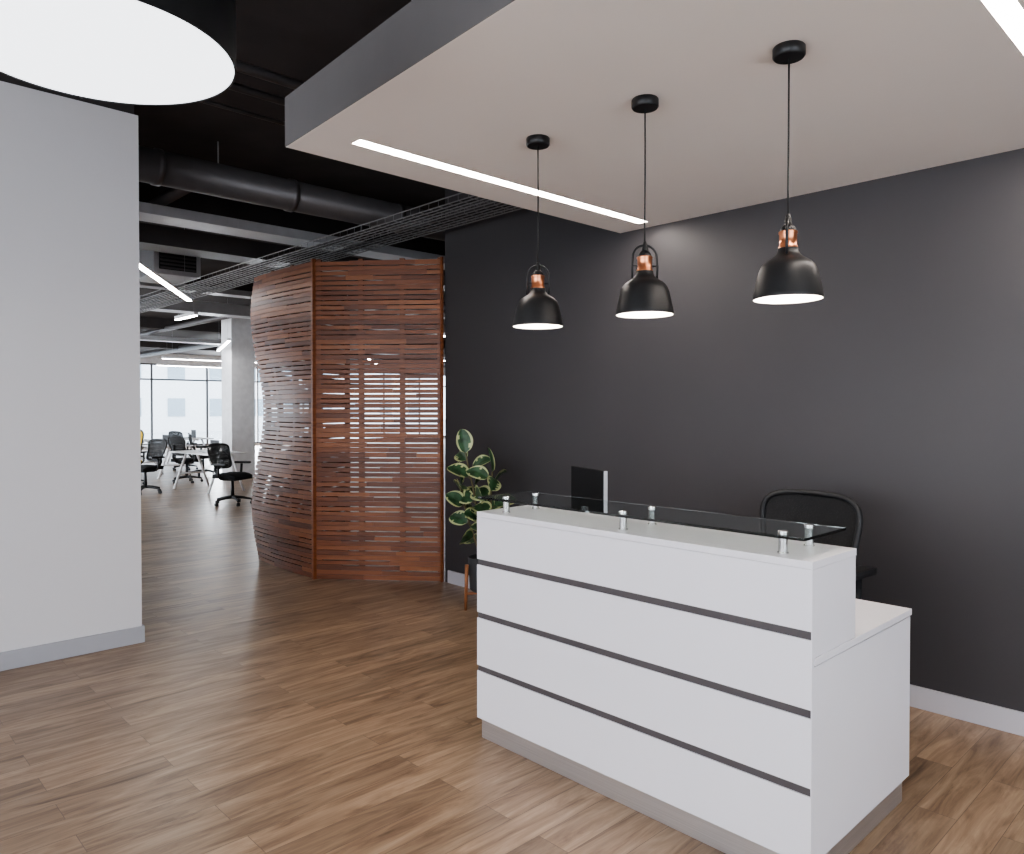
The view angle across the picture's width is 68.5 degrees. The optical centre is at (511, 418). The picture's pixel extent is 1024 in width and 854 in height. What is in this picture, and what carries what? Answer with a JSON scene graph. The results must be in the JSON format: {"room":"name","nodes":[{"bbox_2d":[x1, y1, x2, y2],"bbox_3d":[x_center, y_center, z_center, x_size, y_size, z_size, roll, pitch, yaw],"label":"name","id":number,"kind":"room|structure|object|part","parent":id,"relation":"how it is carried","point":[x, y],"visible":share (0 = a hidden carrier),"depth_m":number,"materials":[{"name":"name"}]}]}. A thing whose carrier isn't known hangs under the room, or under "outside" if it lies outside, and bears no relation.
{"room":"lobby","nodes":[
{"label":"lobby","id":0,"kind":"room"},
{"bbox_2d":[0,73,133,113],"bbox_3d":[-4.677,-2.110,3.192,5.688,0.170,0.180,-1,1,-44],"label":"wall","id":1,"kind":"structure","parent":0,"point":[126,108],"depth_m":4.85,"materials":[{"name":"black paint"}]},
{"bbox_2d":[0,81,141,651],"bbox_3d":[-4.663,-0.235,3.218,5.708,3.580,0.200,-1,1,-44],"label":"wall","id":2,"kind":"structure","parent":0,"point":[70,437],"depth_m":4.81,"materials":[{"name":"grey paint"}]},
{"bbox_2d":[0,625,144,670],"bbox_3d":[-4.583,1.500,3.169,5.723,0.112,0.016,-1,1,-44],"label":"baseboard","id":3,"kind":"structure","parent":2,"relation":"attached to","point":[27,656],"depth_m":4.83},
{"bbox_2d":[221,318,254,476],"bbox_3d":[-6.358,-0.519,17.467,0.550,3.750,0.550,-1,1,-44],"label":"wall column","id":4,"kind":"structure","parent":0,"point":[238,356],"depth_m":17.26,"materials":[{"name":"grey concrete"}]},
{"bbox_2d":[134,0,444,366],"bbox_3d":[-0.928,-2.456,18.307,32.400,0.100,34.600,-1,1,-44],"label":"ceiling","id":5,"kind":"structure","parent":0,"point":[296,39],"depth_m":5.62,"materials":[{"name":"black paint"}]},
{"bbox_2d":[0,0,236,105],"bbox_3d":[-1.174,-1.605,2.107,0.750,1.150,0.750,-1,1,-44],"label":"pendant lamp","id":6,"kind":"object","parent":5,"relation":"hanging from","point":[130,52],"visible":1,"depth_m":2.10,"materials":[{"name":"white plastic"}]},
{"bbox_2d":[139,228,191,300],"bbox_3d":[-3.607,-1.828,7.781,0.060,0.862,2.651,0,1,-13],"label":"linear pendant light","id":7,"kind":"object","parent":5,"relation":"hanging from","point":[144,268],"visible":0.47,"depth_m":7.76,"materials":[{"name":"white plastic"}]},
{"bbox_2d":[139,264,190,300],"bbox_3d":[-3.607,-1.403,7.787,0.050,0.012,2.631,0,1,-13],"label":"diffuser","id":8,"kind":"object","parent":7,"relation":"attached to","point":[144,268],"depth_m":7.72,"materials":[{"name":"white plastic"}]},
{"bbox_2d":[139,249,200,285],"bbox_3d":[-4.359,-2.018,9.484,0.560,0.530,0.825,-1,1,-44],"label":"air conditioning unit","id":9,"kind":"object","parent":5,"relation":"attached to","point":[170,267],"visible":0.5,"depth_m":9.23,"materials":[{"name":"metal"}]},
{"bbox_2d":[174,312,197,319],"bbox_3d":[-5.040,-1.931,11.617,0.060,0.762,0.800,-1,1,-44],"label":"linear pendant light","id":10,"kind":"object","parent":5,"relation":"hanging from","point":[191,314],"visible":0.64,"depth_m":11.54,"materials":[{"name":"white plastic"}]},
{"bbox_2d":[175,315,196,319],"bbox_3d":[-5.040,-1.556,11.623,0.050,0.012,0.780,-1,1,-44],"label":"diffuser","id":11,"kind":"object","parent":10,"relation":"attached to","point":[179,317],"depth_m":11.64,"materials":[{"name":"white plastic"}]},
{"bbox_2d":[156,364,221,367],"bbox_3d":[-9.713,-2.053,23.888,3.000,0.862,0.060,-1,1,-44],"label":"linear pendant light","id":12,"kind":"object","parent":5,"relation":"hanging from","point":[179,365],"visible":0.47,"depth_m":23.49,"materials":[{"name":"white plastic"}]},
{"bbox_2d":[157,365,217,367],"bbox_3d":[-9.713,-1.627,23.894,2.980,0.012,0.050,-1,1,-44],"label":"diffuser","id":13,"kind":"object","parent":12,"relation":"attached to","point":[206,366],"depth_m":23.58,"materials":[{"name":"white plastic"}]},
{"bbox_2d":[162,356,256,362],"bbox_3d":[-8.232,-2.007,20.601,2.600,0.862,0.060,-1,1,-44],"label":"linear pendant light","id":14,"kind":"object","parent":5,"relation":"hanging from","point":[163,357],"visible":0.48,"depth_m":20.20,"materials":[{"name":"white plastic"}]},
{"bbox_2d":[217,299,230,350],"bbox_3d":[-6.077,-1.940,15.814,0.060,0.862,2.846,0,1,-25],"label":"linear pendant light","id":15,"kind":"object","parent":5,"relation":"hanging from","point":[227,340],"visible":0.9,"depth_m":15.25,"materials":[{"name":"white plastic"}]},
{"bbox_2d":[217,341,229,350],"bbox_3d":[-6.077,-1.515,15.820,0.050,0.012,2.826,0,1,-25],"label":"diffuser","id":16,"kind":"object","parent":15,"relation":"attached to","point":[224,343],"depth_m":15.75,"materials":[{"name":"white plastic"}]},
{"bbox_2d":[80,60,444,357],"bbox_3d":[-4.909,-2.188,17.411,23.000,0.290,28.000,-1,1,-44],"label":"ceiling pipes","id":17,"kind":"object","parent":5,"relation":"attached to","point":[173,194],"visible":0.06,"depth_m":5.21,"materials":[{"name":"grey metal"}]},
{"bbox_2d":[139,201,444,269],"bbox_3d":[0.803,-2.056,10.422,12.400,0.480,0.320,-1,1,-44],"label":"ceiling beam","id":18,"kind":"structure","parent":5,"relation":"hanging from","point":[148,212],"depth_m":7.17,"materials":[{"name":"metal"}]},
{"bbox_2d":[139,282,444,318],"bbox_3d":[-0.870,-2.130,14.632,17.000,0.450,0.250,-1,1,-44],"label":"tray","id":19,"kind":"object","parent":5,"relation":"hanging from","point":[229,292],"visible":0.02,"depth_m":11.25,"materials":[{"name":"metal"}]},
{"bbox_2d":[139,141,444,240],"bbox_3d":[3.700,-2.091,11.877,18.200,0.450,0.280,-1,1,-44],"label":"air duct","id":20,"kind":"object","parent":5,"relation":"hanging from","point":[158,167],"visible":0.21,"depth_m":6.24,"materials":[{"name":"metal"}]},
{"bbox_2d":[139,182,444,255],"bbox_3d":[4.910,-2.239,15.313,27.700,0.250,0.400,-1,1,-44],"label":"ceiling beam","id":21,"kind":"structure","parent":5,"relation":"attached to","point":[198,202],"depth_m":7.92,"materials":[{"name":"black metal"}]},
{"bbox_2d":[139,223,444,290],"bbox_3d":[0.204,-2.114,12.062,15.000,0.410,0.400,-1,1,-44],"label":"tray","id":22,"kind":"object","parent":5,"relation":"hanging from","point":[156,238],"visible":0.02,"depth_m":8.47,"materials":[{"name":"metal"}]},
{"bbox_2d":[139,277,444,319],"bbox_3d":[1.525,-2.288,18.855,27.700,0.250,0.400,-1,1,-44],"label":"ceiling beam","id":23,"kind":"structure","parent":5,"relation":"attached to","point":[248,287],"depth_m":12.79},
{"bbox_2d":[140,295,444,334],"bbox_3d":[-1.874,-2.164,17.130,19.000,0.450,0.400,-1,1,-44],"label":"tray","id":24,"kind":"object","parent":5,"relation":"hanging from","point":[202,307],"visible":0.02,"depth_m":13.53,"materials":[{"name":"metal"}]},
{"bbox_2d":[140,316,444,349],"bbox_3d":[-2.897,-2.353,23.482,27.700,0.250,0.400,-1,1,-44],"label":"ceiling beam","id":25,"kind":"structure","parent":5,"relation":"attached to","point":[153,323],"depth_m":18.38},
{"bbox_2d":[140,335,444,357],"bbox_3d":[-4.781,-2.247,23.066,23.000,0.450,0.400,-1,1,-44],"label":"tray","id":26,"kind":"object","parent":5,"relation":"hanging from","point":[142,337],"visible":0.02,"depth_m":19.41,"materials":[{"name":"metal"}]},
{"bbox_2d":[140,341,444,362],"bbox_3d":[-7.042,-2.414,27.819,27.700,0.250,0.400,-1,1,-44],"label":"ceiling beam","id":27,"kind":"structure","parent":5,"relation":"attached to","point":[143,344],"depth_m":23.96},
{"bbox_2d":[140,192,496,305],"bbox_3d":[-5.119,-1.742,10.717,0.229,0.095,15.403,-1,1,-44],"label":"cable tray","id":28,"kind":"object","parent":5,"relation":"hanging from","point":[430,212],"visible":0.54,"depth_m":7.04,"materials":[{"name":"grey metal"}]},
{"bbox_2d":[140,200,523,312],"bbox_3d":[-6.606,-1.791,12.751,0.229,0.095,20.406,-1,1,-44],"label":"cable tray","id":29,"kind":"object","parent":5,"relation":"hanging from","point":[465,216],"visible":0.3,"depth_m":7.21,"materials":[{"name":"grey metal"}]},
{"bbox_2d":[140,354,444,374],"bbox_3d":[-11.003,-2.404,32.472,26.000,0.400,0.200,-1,1,-44],"label":"lintel","id":30,"kind":"object","parent":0,"point":[157,359],"visible":0.11,"depth_m":30.36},
{"bbox_2d":[140,363,444,375],"bbox_3d":[-11.003,-2.174,32.475,26.000,0.060,0.070,-1,1,-44],"label":"rail","id":31,"kind":"object","parent":30,"relation":"attached to","point":[140,363],"visible":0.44,"depth_m":29.46,"materials":[{"name":"grey metal"}]},
{"bbox_2d":[143,437,444,448],"bbox_3d":[-11.003,1.106,32.521,26.000,0.080,0.200,-1,1,-44],"label":"sill","id":32,"kind":"structure","parent":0,"point":[444,437],"depth_m":30.66,"materials":[{"name":"white"}]},
{"bbox_2d":[150,363,152,438],"bbox_3d":[-14.136,-0.527,29.504,0.060,3.270,0.080,-1,1,-44],"label":"mullion","id":33,"kind":"object","parent":32,"relation":"on","point":[151,365],"visible":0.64,"depth_m":29.47,"materials":[{"name":"grey metal"}]},
{"bbox_2d":[206,365,207,444],"bbox_3d":[-12.570,-0.548,31.000,0.060,3.270,0.080,-1,1,-44],"label":"mullion","id":34,"kind":"object","parent":32,"relation":"on","point":[207,365],"visible":0.79,"depth_m":30.97,"materials":[{"name":"white metal"}]},
{"bbox_2d":[256,367,258,442],"bbox_3d":[-11.003,-0.569,32.497,0.060,3.270,0.080,-1,1,-44],"label":"mullion","id":35,"kind":"object","parent":32,"relation":"on","point":[257,415],"visible":0.93,"depth_m":32.47,"materials":[{"name":"white metal"}]},
{"bbox_2d":[144,436,444,446],"bbox_3d":[-11.003,1.036,32.520,26.000,0.060,0.070,-1,1,-44],"label":"rail","id":36,"kind":"object","parent":32,"relation":"on","point":[444,436],"visible":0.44,"depth_m":31.04,"materials":[{"name":"black metal"}]},
{"bbox_2d":[0,438,1023,853],"bbox_3d":[-0.859,1.395,18.289,32.400,0.100,34.400,-1,1,-44],"label":"floor","id":37,"kind":"structure","parent":0,"point":[262,707],"depth_m":3.56,"materials":[{"name":"brown wood"}]},
{"bbox_2d":[140,429,146,484],"bbox_3d":[-7.947,0.799,15.567,0.680,1.165,0.645,0,1,-14],"label":"office chair","id":38,"kind":"object","parent":37,"relation":"on","point":[141,431],"visible":0.17,"depth_m":15.78,"materials":[{"name":"yellow plastic"}]},
{"bbox_3d":[-7.995,0.505,15.761,0.513,0.581,0.173,0,1,-14],"label":"frame","id":39,"kind":"part","parent":38,"relation":"part of","materials":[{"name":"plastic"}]},
{"bbox_2d":[141,439,159,464],"bbox_3d":[-10.082,0.839,20.117,0.800,0.978,1.600,-1,1,-44],"label":"office desk","id":40,"kind":"object","parent":37,"relation":"on","point":[144,440],"visible":0.05,"depth_m":19.79,"materials":[{"name":"silver metal"}]},
{"bbox_2d":[141,439,166,494],"bbox_3d":[-6.842,0.895,14.105,0.680,1.015,0.645,0,1,26],"label":"office chair","id":41,"kind":"object","parent":37,"relation":"on","point":[145,468],"visible":0.73,"depth_m":14.19,"materials":[{"name":"black plastic"}]},
{"bbox_3d":[-6.860,0.928,14.068,0.500,0.110,0.480,0,1,26],"label":"seat","id":42,"kind":"part","parent":41,"relation":"part of","materials":[{"name":"black fabric"}]},
{"bbox_3d":[-6.655,0.867,14.012,0.222,0.248,0.050,0,1,24],"label":"arm post","id":43,"kind":"part","parent":41,"relation":"part of","materials":[{"name":"black plastic"}]},
{"bbox_3d":[-6.751,0.600,14.284,0.513,0.432,0.173,0,1,26],"label":"frame","id":44,"kind":"part","parent":41,"relation":"part of","materials":[{"name":"black plastic"}]},
{"bbox_2d":[141,435,192,478],"bbox_3d":[-8.230,0.874,17.600,1.600,0.978,0.800,1,1,41],"label":"office desk","id":45,"kind":"object","parent":37,"relation":"on","point":[165,437],"visible":0.3,"depth_m":17.22,"materials":[{"name":"silver metal"}]},
{"bbox_3d":[-7.863,1.003,16.985,0.050,0.737,0.307,1,1,41],"label":"leg","id":46,"kind":"part","parent":45,"relation":"part of","materials":[{"name":"white metal"}]},
{"bbox_3d":[-8.150,0.490,17.704,0.340,0.215,0.010,1,1,41],"label":"laptop lid","id":47,"kind":"part","parent":45,"relation":"part of","materials":[{"name":"black plastic"}]},
{"bbox_2d":[168,431,197,470],"bbox_3d":[-8.489,0.821,19.407,0.680,1.015,0.645,0,1,26],"label":"office chair","id":48,"kind":"object","parent":37,"relation":"on","point":[171,433],"visible":0.34,"depth_m":19.20,"materials":[{"name":"black plastic"}]},
{"bbox_2d":[167,436,202,483],"bbox_3d":[-7.008,0.867,16.120,0.680,1.015,0.645,0,1,26],"label":"office chair","id":49,"kind":"object","parent":37,"relation":"on","point":[171,439],"visible":0.82,"depth_m":15.94,"materials":[{"name":"black plastic"}]},
{"bbox_3d":[-7.098,0.577,15.933,0.513,0.432,0.173,0,1,26],"label":"frame","id":50,"kind":"part","parent":49,"relation":"part of","materials":[{"name":"black plastic"}]},
{"bbox_3d":[-6.989,0.898,16.157,0.500,0.110,0.480,0,1,26],"label":"seat","id":51,"kind":"part","parent":49,"relation":"part of","materials":[{"name":"black fabric"}]},
{"bbox_2d":[167,430,213,463],"bbox_3d":[-9.271,0.818,21.584,0.800,0.978,1.600,-1,1,-44],"label":"office desk","id":52,"kind":"object","parent":37,"relation":"on","point":[193,432],"visible":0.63,"depth_m":21.43,"materials":[{"name":"silver metal"}]},
{"bbox_3d":[-9.180,0.435,21.679,0.010,0.215,0.340,-1,1,-44],"label":"laptop lid","id":53,"kind":"part","parent":52,"relation":"part of","materials":[{"name":"black plastic"}]},
{"bbox_2d":[187,433,213,476],"bbox_3d":[-7.344,0.843,17.774,0.645,1.015,0.680,0,1,-24],"label":"office chair","id":54,"kind":"object","parent":37,"relation":"on","point":[201,447],"visible":0.61,"depth_m":17.65,"materials":[{"name":"black plastic"}]},
{"bbox_2d":[169,440,248,493],"bbox_3d":[-5.927,0.914,14.684,1.600,0.978,0.800,1,1,41],"label":"office desk","id":55,"kind":"object","parent":37,"relation":"on","point":[195,452],"visible":0.52,"depth_m":14.78,"materials":[{"name":"white wood"}]},
{"bbox_3d":[-6.593,1.031,14.953,0.050,0.737,0.307,1,1,41],"label":"leg","id":56,"kind":"part","parent":55,"relation":"part of","materials":[{"name":"white metal"}]},
{"bbox_3d":[-6.294,1.026,15.302,0.050,0.737,0.307,1,1,41],"label":"leg","id":57,"kind":"part","parent":55,"relation":"part of","materials":[{"name":"white metal"}]},
{"bbox_3d":[-5.560,1.044,14.068,0.050,0.737,0.307,1,1,41],"label":"leg","id":58,"kind":"part","parent":55,"relation":"part of","materials":[{"name":"white metal"}]},
{"bbox_3d":[-5.846,0.531,14.787,0.340,0.215,0.010,1,1,41],"label":"laptop lid","id":59,"kind":"part","parent":55,"relation":"part of","materials":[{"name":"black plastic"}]},
{"bbox_3d":[-5.261,1.039,14.418,0.050,0.737,0.307,1,1,41],"label":"leg","id":60,"kind":"part","parent":55,"relation":"part of","materials":[{"name":"white metal"}]},
{"bbox_2d":[207,443,251,505],"bbox_3d":[-4.673,0.917,12.473,0.645,1.015,0.680,0,1,16],"label":"office chair","id":61,"kind":"object","parent":37,"relation":"on","point":[218,464],"visible":0.98,"depth_m":12.46,"materials":[{"name":"black plastic"}]},
{"bbox_3d":[-4.869,0.625,12.526,0.173,0.432,0.562,0,1,16],"label":"frame","id":62,"kind":"part","parent":61,"relation":"part of","materials":[{"name":"black plastic"}]},
{"bbox_3d":[-4.731,0.892,12.273,0.050,0.248,0.222,0,1,19],"label":"arm post","id":63,"kind":"part","parent":61,"relation":"part of","materials":[{"name":"black plastic"}]},
{"bbox_3d":[-4.633,0.950,12.462,0.480,0.110,0.500,0,1,16],"label":"seat","id":64,"kind":"part","parent":61,"relation":"part of","materials":[{"name":"black fabric"}]},
{"bbox_2d":[250,256,443,581],"bbox_3d":[-1.917,-0.002,7.831,1.365,2.985,2.906,0,1,-30],"label":"screen","id":65,"kind":"object","parent":37,"relation":"on","point":[280,531],"visible":1,"depth_m":6.98,"materials":[{"name":"brown wood"}]},
{"bbox_3d":[-2.335,-0.013,8.652,0.090,2.985,0.088,0,1,22],"label":"post","id":66,"kind":"part","parent":65,"relation":"part of","materials":[{"name":"brown wood"}]},
{"bbox_3d":[-1.847,0.010,7.012,0.042,2.985,0.034,-1,1,-44],"label":"corner post","id":67,"kind":"part","parent":65,"relation":"part of","materials":[{"name":"brown wood"}]},
{"bbox_3d":[-1.802,0.009,7.053,0.045,2.985,0.050,0,1,5],"label":"post","id":68,"kind":"part","parent":65,"relation":"part of","materials":[{"name":"brown wood"}]},
{"bbox_3d":[-2.046,-0.023,9.357,0.052,2.985,0.047,0,1,22],"label":"post","id":69,"kind":"part","parent":65,"relation":"part of","materials":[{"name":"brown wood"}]},
{"bbox_3d":[-1.403,0.009,7.020,0.045,2.985,0.050,0,1,5],"label":"post","id":70,"kind":"part","parent":65,"relation":"part of","materials":[{"name":"brown wood"}]},
{"bbox_3d":[-1.015,0.010,6.987,0.045,2.985,0.050,0,1,5],"label":"post","id":71,"kind":"part","parent":65,"relation":"part of","materials":[{"name":"brown wood"}]},
{"bbox_3d":[-0.664,0.010,6.958,0.045,2.985,0.050,0,1,5],"label":"post","id":72,"kind":"part","parent":65,"relation":"part of","materials":[{"name":"brown wood"}]},
{"bbox_3d":[-0.643,0.011,6.901,0.025,2.985,0.020,-1,1,-44],"label":"post","id":73,"kind":"part","parent":65,"relation":"part of","materials":[{"name":"brown wood"}]},
{"bbox_2d":[445,429,513,610],"bbox_3d":[-0.257,0.801,5.988,0.429,1.432,0.662,-1,1,-44],"label":"rubber plant","id":74,"kind":"object","parent":37,"relation":"on","point":[465,496],"visible":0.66,"depth_m":5.99,"materials":[{"name":"green plant"}]},
{"bbox_3d":[-0.359,1.337,5.950,0.032,0.361,0.032,0,1,24],"label":"stand leg","id":75,"kind":"part","parent":74,"relation":"part of","materials":[{"name":"brown wood"}]},
{"bbox_3d":[-0.211,1.238,5.999,0.280,0.273,0.280,-1,1,-44],"label":"pot","id":76,"kind":"part","parent":74,"relation":"part of","materials":[{"name":"grey ceramic"}]},
{"bbox_2d":[477,491,911,853],"bbox_3d":[0.730,0.964,3.356,0.906,1.179,1.659,-1,1,-44],"label":"reception desk","id":77,"kind":"object","parent":37,"relation":"on","point":[723,680],"visible":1,"depth_m":2.84,"materials":[{"name":"laminate"}]},
{"bbox_2d":[571,466,607,499],"bbox_3d":[0.474,0.511,3.859,0.280,0.505,0.480,0,1,-22],"label":"computer monitor","id":78,"kind":"object","parent":77,"relation":"on","point":[590,483],"visible":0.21,"depth_m":3.86,"materials":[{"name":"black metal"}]},
{"bbox_2d":[478,491,845,541],"bbox_3d":[0.515,0.389,3.165,0.330,0.010,1.626,-1,1,-44],"label":"glass shelf","id":79,"kind":"object","parent":77,"relation":"attached to","point":[782,530],"depth_m":2.97,"materials":[{"name":"clear glass"}]},
{"bbox_2d":[477,505,855,569],"bbox_3d":[0.529,0.469,3.158,0.350,0.025,1.657,-1,1,-44],"label":"countertop","id":80,"kind":"structure","parent":77,"relation":"on","point":[724,543],"depth_m":2.93,"materials":[{"name":"white laminate"}]},
{"bbox_3d":[1.104,0.636,2.568,0.328,0.291,0.004,-1,1,-44],"label":"panel","id":81,"kind":"part","parent":77,"relation":"part of","materials":[{"name":"white laminate"}]},
{"bbox_3d":[1.303,1.135,2.765,0.878,0.652,0.004,-1,1,-44],"label":"panel","id":82,"kind":"part","parent":77,"relation":"part of","materials":[{"name":"white laminate"}]},
{"bbox_2d":[760,489,876,599],"bbox_3d":[1.391,0.963,3.829,0.645,1.165,0.820,-1,1,-40],"label":"office chair","id":83,"kind":"object","parent":37,"relation":"on","point":[820,497],"visible":0.17,"depth_m":3.94,"materials":[{"name":"black plastic"}]},
{"bbox_3d":[1.548,0.669,3.955,0.173,0.581,0.572,-1,1,-40],"label":"frame","id":84,"kind":"part","parent":83,"relation":"part of","materials":[{"name":"black plastic"}]},
{"bbox_3d":[1.547,0.942,3.642,0.052,0.388,0.292,-1,1,-41],"label":"arm post","id":85,"kind":"part","parent":83,"relation":"part of","materials":[{"name":"black plastic"}]},
{"bbox_2d":[285,0,1023,232],"bbox_3d":[0.811,-1.753,3.379,2.785,0.888,3.000,-1,1,-44],"label":"ceiling soffit","id":86,"kind":"structure","parent":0,"point":[448,94],"depth_m":3.11,"materials":[{"name":"white paint"}]},
{"bbox_2d":[512,134,562,328],"bbox_3d":[0.121,-0.871,3.523,0.238,0.880,0.238,0,1,6],"label":"pendant lamp","id":87,"kind":"object","parent":86,"relation":"hanging from","point":[537,309],"visible":1,"depth_m":3.48,"materials":[{"name":"black metal"}]},
{"bbox_3d":[0.121,-0.520,3.528,0.238,0.178,0.238,0,1,6],"label":"lamp shade","id":88,"kind":"part","parent":87,"relation":"part of","materials":[{"name":"black metal"}]},
{"bbox_3d":[0.121,-0.651,3.526,0.118,0.140,0.010,0,1,6],"label":"bail handle","id":89,"kind":"part","parent":87,"relation":"part of","materials":[{"name":"black metal"}]},
{"bbox_3d":[0.122,-1.006,3.522,0.007,0.550,0.007,0,1,6],"label":"cord","id":90,"kind":"part","parent":87,"relation":"part of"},
{"bbox_2d":[615,94,673,317],"bbox_3d":[0.544,-0.865,3.081,0.238,0.880,0.238,0,1,-9],"label":"pendant lamp","id":91,"kind":"object","parent":86,"relation":"hanging from","point":[644,295],"visible":1,"depth_m":3.04,"materials":[{"name":"black metal"}]},
{"bbox_3d":[0.544,-0.514,3.086,0.238,0.178,0.238,0,1,-9],"label":"lamp shade","id":92,"kind":"part","parent":91,"relation":"part of","materials":[{"name":"black metal"}]},
{"bbox_3d":[0.544,-0.645,3.084,0.118,0.140,0.010,0,1,-9],"label":"bail handle","id":93,"kind":"part","parent":91,"relation":"part of","materials":[{"name":"black metal"}]},
{"bbox_3d":[0.544,-1.000,3.080,0.007,0.550,0.007,0,1,-9],"label":"cord","id":94,"kind":"part","parent":91,"relation":"part of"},
{"bbox_2d":[752,40,823,303],"bbox_3d":[0.969,-0.859,2.636,0.238,0.880,0.238,0,1,24],"label":"pendant lamp","id":95,"kind":"object","parent":86,"relation":"hanging from","point":[789,277],"visible":1,"depth_m":2.59,"materials":[{"name":"black metal"}]},
{"bbox_3d":[0.969,-0.639,2.639,0.010,0.140,0.118,0,1,24],"label":"bail handle","id":96,"kind":"part","parent":95,"relation":"part of","materials":[{"name":"black metal"}]},
{"bbox_3d":[0.969,-0.508,2.641,0.238,0.178,0.238,0,1,24],"label":"lamp shade","id":97,"kind":"part","parent":95,"relation":"part of","materials":[{"name":"black metal"}]},
{"bbox_3d":[0.969,-0.994,2.635,0.007,0.550,0.007,0,1,24],"label":"cord","id":98,"kind":"part","parent":95,"relation":"part of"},
{"bbox_2d":[445,148,1023,711],"bbox_3d":[2.487,-0.328,3.769,0.150,3.750,8.820,-1,1,-44],"label":"wall","id":99,"kind":"structure","parent":0,"point":[898,391],"depth_m":4.43,"materials":[{"name":"grey paint"}]},
{"bbox_2d":[448,570,1023,736],"bbox_3d":[2.375,1.490,3.792,0.015,0.115,8.570,-1,1,-44],"label":"baseboard","id":100,"kind":"structure","parent":99,"relation":"attached to","point":[1008,720],"depth_m":3.85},
{"label":"outside","id":101,"kind":"structure","parent":0,"visible":0},
{"bbox_2d":[143,419,444,443],"bbox_3d":[-27.443,1.070,57.686,120.000,0.250,58.700,-1,1,-44],"label":"ground","id":102,"kind":"structure","parent":101,"point":[217,435],"depth_m":47.86,"materials":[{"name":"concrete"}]},
{"bbox_2d":[140,365,436,432],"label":"window","id":103,"kind":"structure","parent":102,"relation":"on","point":[180,406],"depth_m":54.89,"materials":[{"name":"glass"}]},
{"bbox_3d":[-18.836,-0.464,25.014,0.060,3.270,0.080,-1,1,-44],"label":"mullion","id":104,"kind":"object","parent":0,"visible":0},
{"bbox_2d":[140,378,444,386],"bbox_3d":[-11.003,-1.580,32.483,26.000,0.060,0.070,-1,1,-44],"label":"rail","id":105,"kind":"object","parent":104,"relation":"attached to","point":[140,378],"visible":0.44,"depth_m":30.39,"materials":[{"name":"grey metal"}]}
]}

